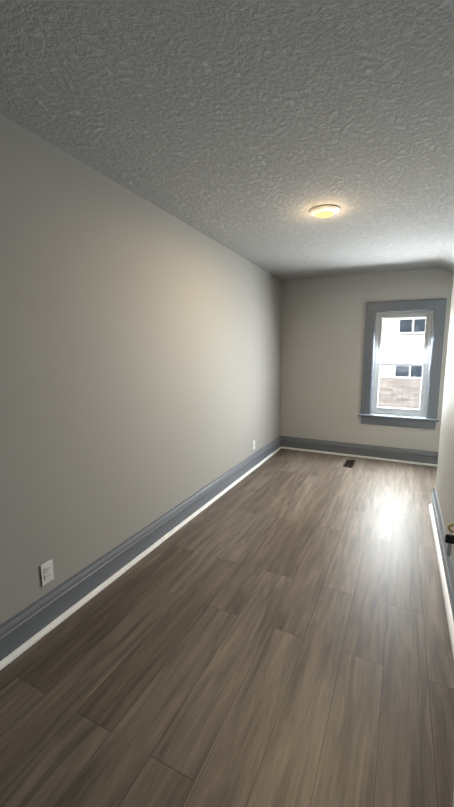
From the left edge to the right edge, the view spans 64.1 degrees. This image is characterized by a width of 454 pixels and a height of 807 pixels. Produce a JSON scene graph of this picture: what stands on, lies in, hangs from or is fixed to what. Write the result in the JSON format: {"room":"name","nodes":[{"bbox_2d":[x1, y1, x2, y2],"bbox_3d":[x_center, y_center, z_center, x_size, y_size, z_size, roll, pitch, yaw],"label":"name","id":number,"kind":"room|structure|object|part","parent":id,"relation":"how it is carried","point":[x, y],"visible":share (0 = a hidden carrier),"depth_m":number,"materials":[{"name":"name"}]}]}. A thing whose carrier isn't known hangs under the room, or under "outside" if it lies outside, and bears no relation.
{"room":"empty bedroom","nodes":[
{"label":"empty bedroom","id":0,"kind":"room"},
{"bbox_2d":[0,114,282,624],"bbox_3d":[-0.509,-0.298,2.743,0.130,2.665,6.000,4,9,25],"label":"wall","id":1,"kind":"structure","parent":0,"point":[140,359],"depth_m":2.16,"materials":[{"name":"grey paint"}]},
{"bbox_2d":[40,559,53,585],"bbox_3d":[-0.928,0.873,1.873,0.008,0.115,0.070,4,9,25],"label":"electrical outlet","id":2,"kind":"object","parent":1,"relation":"attached to","point":[47,574],"visible":1,"depth_m":1.87,"materials":[{"name":"white plastic"}]},
{"bbox_2d":[0,436,280,660],"bbox_3d":[-0.438,0.935,2.884,0.027,0.182,5.740,4,9,25],"label":"baseboard","id":3,"kind":"structure","parent":1,"relation":"attached to","point":[20,628],"depth_m":2.23,"materials":[{"name":"grey wood"}]},
{"bbox_2d":[0,446,281,669],"bbox_3d":[-0.432,1.015,2.893,0.041,0.023,5.740,4,9,25],"label":"trim","id":4,"kind":"structure","parent":1,"relation":"attached to","point":[20,650],"depth_m":2.22,"materials":[{"name":"white wood"}]},
{"bbox_2d":[0,448,453,806],"bbox_3d":[0.837,1.234,1.857,3.505,0.120,6.800,4,9,25],"label":"floor","id":5,"kind":"structure","parent":0,"point":[272,631],"depth_m":1.65,"materials":[{"name":"plastic"}]},
{"bbox_2d":[343,459,355,467],"bbox_3d":[1.577,0.772,4.666,0.118,0.005,0.340,4,9,25],"label":"floor vent","id":6,"kind":"object","parent":5,"relation":"in","point":[348,463],"visible":1,"depth_m":4.66,"materials":[{"name":"grey metal"}]},
{"bbox_2d":[0,0,453,280],"bbox_3d":[1.011,-1.045,1.897,3.505,0.949,6.000,4,9,25],"label":"ceiling","id":7,"kind":"structure","parent":0,"point":[254,131],"depth_m":1.52,"materials":[{"name":"white paint"}]},
{"bbox_2d":[309,205,339,217],"bbox_3d":[0.690,-1.353,2.570,0.210,0.029,0.210,4,9,25],"label":"recessed light","id":8,"kind":"object","parent":7,"relation":"in","point":[323,211],"visible":1,"depth_m":2.53,"materials":[{"name":"white glass"}]},
{"bbox_2d":[280,268,453,451],"bbox_3d":[2.030,-0.586,4.768,2.665,2.665,0.150,4,9,25],"label":"wall","id":9,"kind":"structure","parent":0,"point":[323,329],"depth_m":4.93,"materials":[{"name":"paint"}]},
{"bbox_2d":[281,446,437,466],"bbox_3d":[1.929,0.730,4.897,2.535,0.023,0.041,4,9,25],"label":"trim","id":10,"kind":"structure","parent":9,"relation":"attached to","point":[393,460],"depth_m":4.92,"materials":[{"name":"white wood"}]},
{"bbox_2d":[281,436,438,463],"bbox_3d":[1.933,0.650,4.892,2.535,0.182,0.027,4,9,25],"label":"baseboard","id":11,"kind":"structure","parent":9,"relation":"attached to","point":[415,455],"depth_m":4.93,"materials":[{"name":"grey wood"}]},
{"bbox_2d":[358,414,438,421],"bbox_3d":[2.212,0.178,4.712,0.941,0.030,0.125,4,9,25],"label":"window sill","id":12,"kind":"structure","parent":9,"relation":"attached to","point":[399,417],"depth_m":4.68,"materials":[{"name":"grey wood"}]},
{"bbox_2d":[361,298,446,428],"bbox_3d":[2.233,-0.500,4.660,0.893,1.586,0.172,4,9,25],"label":"window","id":13,"kind":"structure","parent":9,"relation":"in","point":[431,312],"depth_m":4.63,"materials":[{"name":"white wood"}]},
{"bbox_3d":[2.250,-0.211,4.737,0.583,0.664,0.048,4,9,25],"label":"window sash","id":14,"kind":"part","parent":13,"relation":"part of","materials":[{"name":"glass"}]},
{"bbox_3d":[2.264,-0.814,4.681,0.583,0.648,0.028,4,9,25],"label":"window sash","id":15,"kind":"part","parent":13,"relation":"part of","materials":[{"name":"glass"}]},
{"bbox_2d":[436,276,453,565],"bbox_3d":[1.038,-0.082,1.219,0.130,2.665,4.310,4,9,25],"label":"wall","id":16,"kind":"structure","parent":0,"point":[445,482],"depth_m":2.79,"materials":[{"name":"grey paint"}]},
{"bbox_2d":[429,504,453,656],"bbox_3d":[1.360,1.104,2.261,0.041,0.023,2.508,4,9,25],"label":"trim","id":17,"kind":"structure","parent":16,"relation":"attached to","point":[446,598],"depth_m":2.23,"materials":[{"name":"white wood"}]},
{"bbox_2d":[432,488,453,620],"bbox_3d":[1.366,1.026,2.247,0.027,0.182,2.508,4,9,25],"label":"baseboard","id":18,"kind":"structure","parent":16,"relation":"attached to","point":[447,561],"depth_m":2.40,"materials":[{"name":"grey wood"}]},
{"bbox_3d":[0.331,0.382,-0.177,0.146,2.140,0.990,4,9,25],"label":"door frame","id":19,"kind":"structure","parent":0,"visible":0},
{"bbox_3d":[0.562,0.317,0.602,0.167,2.025,0.791,3,9,21],"label":"door","id":20,"kind":"structure","parent":19,"relation":"attached to","visible":0},
{"bbox_2d":[448,524,453,532],"bbox_3d":[0.589,0.325,0.943,0.025,0.024,0.002,3,9,21],"label":"key","id":21,"kind":"object","parent":20,"relation":"in","point":[449,526],"visible":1,"depth_m":0.94,"materials":[{"name":"brown metal"}]},
{"label":"ring","id":22,"kind":"object","parent":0,"visible":0},
{"bbox_2d":[445,534,453,556],"bbox_3d":[0.584,0.373,0.952,0.023,0.060,0.005,3,9,21],"label":"key","id":23,"kind":"object","parent":22,"relation":"hanging from","point":[449,540],"visible":1,"depth_m":0.95,"materials":[{"name":"black plastic"}]},
{"label":"outside","id":24,"kind":"structure","parent":0,"visible":0},
{"bbox_2d":[377,317,425,408],"bbox_3d":[4.190,-2.172,8.340,24.000,13.200,8.200,4,9,25],"label":"neighbouring house","id":25,"kind":"structure","parent":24,"point":[390,384],"depth_m":11.77,"materials":[{"name":"white"}]}
]}

